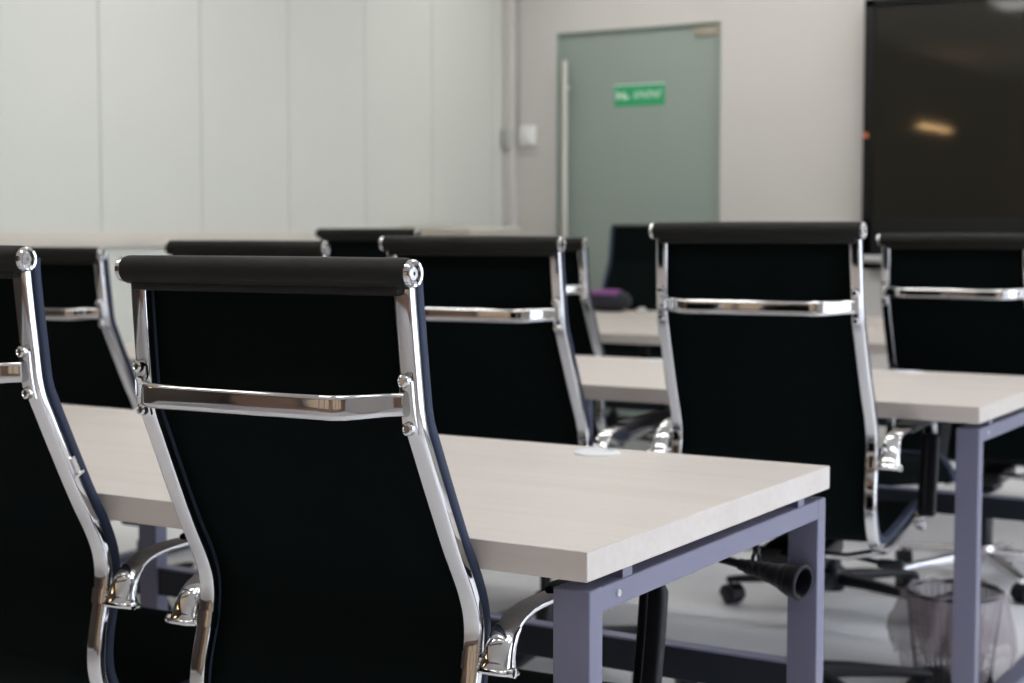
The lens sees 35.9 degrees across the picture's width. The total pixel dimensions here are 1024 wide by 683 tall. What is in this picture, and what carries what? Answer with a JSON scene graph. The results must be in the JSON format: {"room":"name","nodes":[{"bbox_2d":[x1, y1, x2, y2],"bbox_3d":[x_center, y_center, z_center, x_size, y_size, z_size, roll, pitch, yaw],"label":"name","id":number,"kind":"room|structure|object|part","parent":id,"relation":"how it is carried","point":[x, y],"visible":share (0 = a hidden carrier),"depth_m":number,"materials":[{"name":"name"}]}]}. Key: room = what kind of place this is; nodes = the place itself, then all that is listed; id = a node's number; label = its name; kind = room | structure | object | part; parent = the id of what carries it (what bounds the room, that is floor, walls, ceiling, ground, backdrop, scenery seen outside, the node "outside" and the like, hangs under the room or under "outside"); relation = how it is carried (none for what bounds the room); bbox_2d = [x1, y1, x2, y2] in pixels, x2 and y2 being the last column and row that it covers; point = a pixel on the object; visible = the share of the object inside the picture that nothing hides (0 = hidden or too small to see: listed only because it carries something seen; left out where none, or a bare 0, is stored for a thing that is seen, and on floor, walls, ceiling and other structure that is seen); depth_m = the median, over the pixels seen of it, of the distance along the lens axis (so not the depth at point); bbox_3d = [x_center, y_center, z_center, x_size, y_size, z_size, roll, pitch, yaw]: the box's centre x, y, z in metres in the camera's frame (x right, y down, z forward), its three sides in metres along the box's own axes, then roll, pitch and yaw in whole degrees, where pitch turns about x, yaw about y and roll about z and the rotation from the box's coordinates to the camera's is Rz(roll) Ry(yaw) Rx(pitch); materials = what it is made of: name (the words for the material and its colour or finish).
{"room":"classroom","nodes":[
{"label":"classroom","id":0,"kind":"room"},
{"bbox_2d":[0,0,502,372],"bbox_3d":[-2.999,-0.660,4.628,0.118,2.950,11.400,2,5,32],"label":"wall","id":1,"kind":"structure","parent":0,"point":[116,115],"depth_m":7.37,"materials":[{"name":"grey paint"}]},
{"bbox_2d":[0,232,319,246],"bbox_3d":[-2.033,-0.393,6.122,0.022,0.061,5.400,2,5,32],"label":"trim","id":2,"kind":"structure","parent":1,"relation":"attached to","point":[27,239],"depth_m":6.72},
{"bbox_2d":[110,435,1023,682],"bbox_3d":[-0.002,0.988,2.894,7.157,0.100,11.400,2,5,32],"label":"floor","id":3,"kind":"structure","parent":0,"point":[860,625],"depth_m":4.76,"materials":[{"name":"plastic"}]},
{"bbox_2d":[0,245,196,682],"bbox_3d":[-0.691,0.398,2.598,0.639,1.117,0.807,2,4,27],"label":"office chair","id":4,"kind":"object","parent":3,"relation":"on","point":[70,613],"visible":0.77,"depth_m":2.36,"materials":[{"name":"black fabric"}]},
{"bbox_3d":[-0.674,0.047,2.199,0.022,0.068,0.018,2,4,27],"label":"mount plate","id":5,"kind":"part","parent":4,"relation":"part of","materials":[{"name":"silver metal"}]},
{"bbox_3d":[-0.508,0.231,2.509,0.039,0.739,0.708,2,5,29],"label":"rail","id":6,"kind":"part","parent":4,"relation":"part of","materials":[{"name":"silver metal"}]},
{"bbox_3d":[-0.477,0.434,2.525,0.064,0.272,0.497,2,4,26],"label":"arm","id":7,"kind":"part","parent":4,"relation":"part of","materials":[{"name":"silver metal"}]},
{"bbox_2d":[61,404,135,419],"bbox_3d":[-1.696,0.517,3.516,1.568,0.755,0.830,2,5,32],"label":"desk","id":8,"kind":"object","parent":3,"relation":"on","point":[71,411],"visible":0.02,"depth_m":3.42,"materials":[{"name":"brown wood"}]},
{"bbox_2d":[30,247,194,610],"bbox_3d":[-1.158,0.266,4.662,0.631,1.095,0.802,2,4,28],"label":"office chair","id":9,"kind":"object","parent":3,"relation":"on","point":[91,365],"visible":0.17,"depth_m":4.33,"materials":[{"name":"black fabric"}]},
{"bbox_3d":[-1.100,-0.072,4.237,0.022,0.068,0.018,2,4,28],"label":"mount plate","id":10,"kind":"part","parent":9,"relation":"part of","materials":[{"name":"silver metal"}]},
{"bbox_3d":[-0.932,0.113,4.546,0.039,0.739,0.708,2,5,29],"label":"rail","id":11,"kind":"part","parent":9,"relation":"part of","materials":[{"name":"silver metal"}]},
{"bbox_2d":[119,341,189,564],"bbox_3d":[-0.753,0.407,5.100,1.568,0.755,0.830,2,5,32],"label":"desk","id":12,"kind":"object","parent":3,"relation":"on","point":[129,346],"visible":0.02,"depth_m":5.41,"materials":[{"name":"brown wood"}]},
{"bbox_3d":[-1.318,0.411,5.447,0.052,0.699,0.808,2,5,32],"label":"frame","id":13,"kind":"part","parent":12,"relation":"part of","materials":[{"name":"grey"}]},
{"bbox_2d":[163,240,329,256],"bbox_3d":[-0.537,0.285,4.241,0.639,1.115,0.778,2,4,24],"label":"office chair","id":14,"kind":"object","parent":3,"relation":"on","point":[173,247],"visible":0.11,"depth_m":3.87,"materials":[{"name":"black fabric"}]},
{"bbox_2d":[314,228,420,256],"bbox_3d":[-0.391,0.127,6.280,0.641,1.150,0.815,3,5,33],"label":"office chair","id":15,"kind":"object","parent":3,"relation":"on","point":[344,242],"visible":0.08,"depth_m":5.96,"materials":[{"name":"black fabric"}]},
{"bbox_2d":[114,255,667,682],"bbox_3d":[-0.166,0.425,2.285,0.628,1.106,0.792,2,5,30],"label":"office chair","id":16,"kind":"object","parent":3,"relation":"on","point":[285,406],"visible":0.94,"depth_m":2.03,"materials":[{"name":"black fabric"}]},
{"bbox_3d":[-0.484,0.064,2.074,0.021,0.067,0.018,2,5,30],"label":"mount plate","id":17,"kind":"part","parent":16,"relation":"part of","materials":[{"name":"silver metal"}]},
{"bbox_3d":[-0.327,0.246,2.384,0.038,0.728,0.697,2,4,28],"label":"rail","id":18,"kind":"part","parent":16,"relation":"part of","materials":[{"name":"silver metal"}]},
{"bbox_3d":[-0.341,0.444,2.424,0.063,0.268,0.490,2,5,31],"label":"arm","id":19,"kind":"part","parent":16,"relation":"part of","materials":[{"name":"silver metal"}]},
{"bbox_3d":[-0.122,0.079,1.866,0.021,0.067,0.018,2,5,30],"label":"mount plate","id":20,"kind":"part","parent":16,"relation":"part of","materials":[{"name":"silver metal"}]},
{"bbox_3d":[0.056,0.261,2.164,0.038,0.728,0.697,2,5,31],"label":"rail","id":21,"kind":"part","parent":16,"relation":"part of","materials":[{"name":"silver metal"}]},
{"bbox_3d":[0.086,0.461,2.179,0.063,0.268,0.490,2,4,28],"label":"arm","id":22,"kind":"part","parent":16,"relation":"part of","materials":[{"name":"silver metal"}]},
{"bbox_2d":[68,411,829,682],"bbox_3d":[-0.359,0.573,2.695,1.568,0.755,0.830,2,5,32],"label":"desk","id":23,"kind":"object","parent":3,"relation":"on","point":[619,525],"visible":0.63,"depth_m":2.40,"materials":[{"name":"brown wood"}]},
{"bbox_3d":[-0.975,0.575,3.073,0.052,0.699,0.808,2,5,32],"label":"frame","id":24,"kind":"part","parent":23,"relation":"part of","materials":[{"name":"grey metal"}]},
{"bbox_3d":[0.284,0.628,2.301,0.052,0.699,0.808,2,5,32],"label":"frame","id":25,"kind":"part","parent":23,"relation":"part of","materials":[{"name":"grey"}]},
{"bbox_2d":[717,545,812,600],"bbox_3d":[0.267,0.325,2.710,0.521,0.174,0.068,3,5,35],"label":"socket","id":26,"kind":"object","parent":23,"relation":"hanging from","point":[794,580],"visible":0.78,"depth_m":2.58,"materials":[{"name":"black plastic"}]},
{"bbox_2d":[402,227,519,235],"bbox_3d":[-0.276,-0.037,8.558,0.430,1.166,0.531,2,5,32],"label":"base cabinet","id":27,"kind":"object","parent":3,"relation":"on","point":[425,231],"visible":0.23,"depth_m":8.32,"materials":[{"name":"beige laminate"}]},
{"bbox_3d":[-0.485,-0.037,8.412,0.197,1.065,0.016,2,5,32],"label":"cabinet door","id":28,"kind":"part","parent":27,"relation":"part of","materials":[{"name":"beige laminate"}]},
{"bbox_3d":[-0.312,-0.030,8.306,0.197,1.065,0.016,2,5,32],"label":"cabinet door","id":29,"kind":"part","parent":27,"relation":"part of","materials":[{"name":"beige laminate"}]},
{"bbox_2d":[379,236,671,680],"bbox_3d":[0.053,0.300,3.947,0.642,1.127,0.778,2,4,26],"label":"office chair","id":30,"kind":"object","parent":3,"relation":"on","point":[503,365],"visible":0.38,"depth_m":3.67,"materials":[{"name":"black fabric"}]},
{"bbox_3d":[-0.145,0.115,4.054,0.039,0.739,0.708,2,4,24],"label":"rail","id":31,"kind":"part","parent":30,"relation":"part of","materials":[{"name":"silver metal"}]},
{"bbox_3d":[0.102,-0.056,3.546,0.022,0.068,0.018,2,4,26],"label":"mount plate","id":32,"kind":"part","parent":30,"relation":"part of","materials":[{"name":"silver metal"}]},
{"bbox_3d":[0.259,0.128,3.860,0.039,0.739,0.708,2,4,27],"label":"rail","id":33,"kind":"part","parent":30,"relation":"part of","materials":[{"name":"silver metal"}]},
{"bbox_3d":[0.290,0.331,3.878,0.064,0.272,0.497,2,4,24],"label":"arm","id":34,"kind":"part","parent":30,"relation":"part of","materials":[{"name":"silver metal"}]},
{"bbox_2d":[563,237,668,448],"bbox_3d":[0.234,0.179,5.754,0.634,1.118,0.807,2,4,29],"label":"office chair","id":35,"kind":"object","parent":3,"relation":"on","point":[583,326],"visible":0.2,"depth_m":5.43,"materials":[{"name":"black fabric"}]},
{"bbox_3d":[0.241,-0.172,5.352,0.022,0.068,0.018,2,4,29],"label":"mount plate","id":36,"kind":"part","parent":35,"relation":"part of","materials":[{"name":"silver metal"}]},
{"bbox_3d":[0.414,0.013,5.658,0.039,0.739,0.708,2,5,30],"label":"rail","id":37,"kind":"part","parent":35,"relation":"part of","materials":[{"name":"silver metal"}]},
{"bbox_2d":[594,310,656,320],"bbox_3d":[0.649,0.251,7.362,1.568,0.755,0.830,2,5,32],"label":"desk","id":38,"kind":"object","parent":3,"relation":"on","point":[631,315],"visible":0.02,"depth_m":7.34,"materials":[{"name":"beige wood"}]},
{"bbox_2d":[591,289,631,311],"bbox_3d":[0.470,-0.200,7.696,0.236,0.110,0.114,2,4,24],"label":"bag","id":39,"kind":"object","parent":38,"relation":"on","point":[607,300],"visible":0.88,"depth_m":7.65,"materials":[{"name":"black fabric"}]},
{"bbox_2d":[636,307,646,312],"bbox_3d":[0.623,-0.152,7.585,0.048,0.028,0.072,2,5,32],"label":"computer mouse","id":40,"kind":"object","parent":38,"relation":"on","point":[640,309],"visible":1,"depth_m":7.56,"materials":[{"name":"grey plastic"}]},
{"bbox_2d":[602,224,661,443],"bbox_3d":[0.583,-0.020,8.203,0.662,1.178,0.828,2,5,31],"label":"office chair","id":41,"kind":"object","parent":3,"relation":"on","point":[631,266],"visible":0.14,"depth_m":8.45,"materials":[{"name":"black fabric"}]},
{"bbox_2d":[596,319,669,411],"bbox_3d":[0.211,0.300,6.652,1.568,0.755,0.830,2,5,32],"label":"desk","id":42,"kind":"object","parent":3,"relation":"on","point":[610,331],"visible":0.02,"depth_m":6.35,"materials":[{"name":"brown wood"}]},
{"bbox_2d":[497,355,1023,682],"bbox_3d":[0.584,0.464,4.279,1.568,0.755,0.830,2,5,32],"label":"desk","id":43,"kind":"object","parent":3,"relation":"on","point":[992,405],"visible":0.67,"depth_m":3.71,"materials":[{"name":"brown wood"}]},
{"bbox_3d":[0.019,0.468,4.627,0.052,0.699,0.808,2,5,32],"label":"frame","id":44,"kind":"part","parent":43,"relation":"part of","materials":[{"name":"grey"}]},
{"bbox_3d":[1.227,0.519,3.885,0.052,0.699,0.808,2,5,32],"label":"frame","id":45,"kind":"part","parent":43,"relation":"part of","materials":[{"name":"grey metal"}]},
{"bbox_2d":[647,222,939,682],"bbox_3d":[0.638,0.303,3.688,0.653,1.157,0.820,2,4,25],"label":"office chair","id":46,"kind":"object","parent":3,"relation":"on","point":[762,328],"visible":0.73,"depth_m":3.42,"materials":[{"name":"black fabric"}]},
{"bbox_3d":[0.443,0.306,3.808,0.064,0.272,0.497,2,4,27],"label":"arm","id":47,"kind":"part","parent":46,"relation":"part of","materials":[{"name":"silver metal"}]},
{"bbox_3d":[0.327,-0.079,3.442,0.022,0.068,0.018,2,4,25],"label":"mount plate","id":48,"kind":"part","parent":46,"relation":"part of","materials":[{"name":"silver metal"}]},
{"bbox_3d":[0.460,0.104,3.768,0.039,0.739,0.708,2,4,24],"label":"rail","id":49,"kind":"part","parent":46,"relation":"part of","materials":[{"name":"silver metal"}]},
{"bbox_3d":[0.711,-0.067,3.262,0.022,0.068,0.018,2,4,25],"label":"mount plate","id":50,"kind":"part","parent":46,"relation":"part of","materials":[{"name":"silver metal"}]},
{"bbox_3d":[0.866,0.117,3.578,0.039,0.739,0.708,2,4,27],"label":"rail","id":51,"kind":"part","parent":46,"relation":"part of","materials":[{"name":"silver metal"}]},
{"bbox_3d":[0.897,0.320,3.595,0.064,0.272,0.497,2,4,23],"label":"arm","id":52,"kind":"part","parent":46,"relation":"part of","materials":[{"name":"silver metal"}]},
{"bbox_2d":[719,368,954,622],"bbox_3d":[0.958,0.222,4.846,0.636,1.158,0.784,-1,4,-17],"label":"office chair","id":53,"kind":"object","parent":3,"relation":"on","point":[837,577],"visible":0.09,"depth_m":4.70,"materials":[{"name":"black fabric"}]},
{"bbox_2d":[865,317,883,328],"bbox_3d":[1.986,0.308,6.542,1.568,0.755,0.830,2,5,32],"label":"desk","id":54,"kind":"object","parent":3,"relation":"on","point":[871,322],"visible":0.02,"depth_m":6.77,"materials":[{"name":"brown wood"}]},
{"bbox_2d":[867,328,886,426],"bbox_3d":[1.548,0.357,5.831,1.568,0.755,0.830,2,5,32],"label":"desk","id":55,"kind":"object","parent":3,"relation":"on","point":[876,337],"visible":0.11,"depth_m":5.70,"materials":[{"name":"brown wood"}]},
{"bbox_2d":[876,233,1023,603],"bbox_3d":[1.496,0.222,5.035,0.650,1.132,0.820,2,5,31],"label":"office chair","id":56,"kind":"object","parent":3,"relation":"on","point":[951,302],"visible":0.54,"depth_m":4.79,"materials":[{"name":"black fabric"}]},
{"bbox_3d":[1.141,-0.150,4.828,0.022,0.068,0.018,2,5,31],"label":"mount plate","id":57,"kind":"part","parent":56,"relation":"part of","materials":[{"name":"silver metal"}]},
{"bbox_3d":[1.304,0.035,5.140,0.039,0.739,0.708,2,5,29],"label":"rail","id":58,"kind":"part","parent":56,"relation":"part of","materials":[{"name":"silver metal"}]},
{"bbox_3d":[1.690,0.050,4.912,0.039,0.739,0.708,2,5,32],"label":"rail","id":59,"kind":"part","parent":56,"relation":"part of","materials":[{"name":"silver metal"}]},
{"bbox_2d":[904,579,1005,682],"bbox_3d":[1.121,0.739,3.992,0.316,0.247,0.325,2,5,32],"label":"waste bin","id":60,"kind":"object","parent":3,"relation":"on","point":[936,624],"visible":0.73,"depth_m":3.94,"materials":[{"name":"black metal"}]},
{"bbox_2d":[517,0,888,434],"bbox_3d":[2.964,-0.865,7.598,7.157,2.950,0.120,2,5,32],"label":"wall","id":61,"kind":"structure","parent":0,"point":[792,71],"depth_m":8.49,"materials":[{"name":"paint"}]},
{"bbox_2d":[501,129,511,147],"bbox_3d":[-0.035,-1.192,9.275,0.060,0.110,0.034,2,5,32],"label":"outlet box","id":62,"kind":"object","parent":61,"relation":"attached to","point":[506,134],"visible":1,"depth_m":9.26,"materials":[{"name":"grey plastic"}]},
{"bbox_3d":[-0.042,-1.191,9.263,0.048,0.096,0.006,2,5,32],"label":"box lid","id":63,"kind":"part","parent":62,"relation":"part of","materials":[{"name":"grey plastic"}]},
{"bbox_2d":[503,0,516,226],"bbox_3d":[-0.013,-0.985,9.325,0.072,2.950,0.050,2,5,32],"label":"trim","id":64,"kind":"structure","parent":61,"relation":"attached to","point":[509,6],"depth_m":9.28,"materials":[{"name":"paint"}]},
{"bbox_2d":[517,0,519,125],"bbox_3d":[0.038,-1.862,9.254,0.018,1.190,0.016,2,5,32],"label":"trim","id":65,"kind":"structure","parent":61,"relation":"attached to","point":[518,1],"depth_m":9.26,"materials":[{"name":"grey plastic"}]},
{"bbox_2d":[520,125,535,145],"bbox_3d":[0.091,-1.205,9.248,0.094,0.120,0.046,2,5,32],"label":"wall switch","id":66,"kind":"object","parent":61,"relation":"attached to","point":[527,132],"visible":1,"depth_m":9.23,"materials":[{"name":"white plastic"}]},
{"bbox_2d":[556,21,720,416],"bbox_3d":[0.717,-0.626,8.970,1.034,2.284,0.162,2,5,32],"label":"door","id":67,"kind":"structure","parent":61,"relation":"in","point":[649,164],"depth_m":8.94,"materials":[{"name":"green glass"}]},
{"bbox_3d":[0.294,-0.622,9.233,0.028,0.200,0.032,2,5,32],"label":"lock plate","id":68,"kind":"part","parent":67,"relation":"part of","materials":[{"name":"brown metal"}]},
{"bbox_3d":[0.314,-0.832,9.155,0.034,1.570,0.079,2,5,32],"label":"handle","id":69,"kind":"part","parent":67,"relation":"part of","materials":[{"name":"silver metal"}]},
{"bbox_2d":[614,82,664,106],"bbox_3d":[0.718,-1.392,8.908,0.316,0.124,0.004,2,5,32],"label":"exit sign","id":70,"kind":"object","parent":67,"relation":"attached to","point":[645,94],"visible":1,"depth_m":8.90,"materials":[{"name":"green plastic"}]},
{"bbox_2d":[879,435,885,446],"bbox_3d":[3.523,0.595,7.277,5.564,0.080,0.012,2,5,32],"label":"baseboard","id":71,"kind":"structure","parent":61,"relation":"attached to","point":[882,438],"depth_m":8.25,"materials":[{"name":"paint"}]},
{"bbox_2d":[862,0,1023,269],"bbox_3d":[2.763,-1.024,7.577,2.200,1.380,0.108,2,5,32],"label":"wall screen","id":72,"kind":"object","parent":61,"relation":"attached to","point":[943,96],"visible":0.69,"depth_m":7.90,"materials":[{"name":"black glass"}]},
{"bbox_2d":[863,255,881,262],"bbox_3d":[2.737,-0.388,7.579,2.180,0.040,0.010,2,5,32],"label":"tray","id":73,"kind":"object","parent":72,"relation":"on","point":[866,258],"depth_m":8.12,"materials":[{"name":"silver metal"}]}
]}

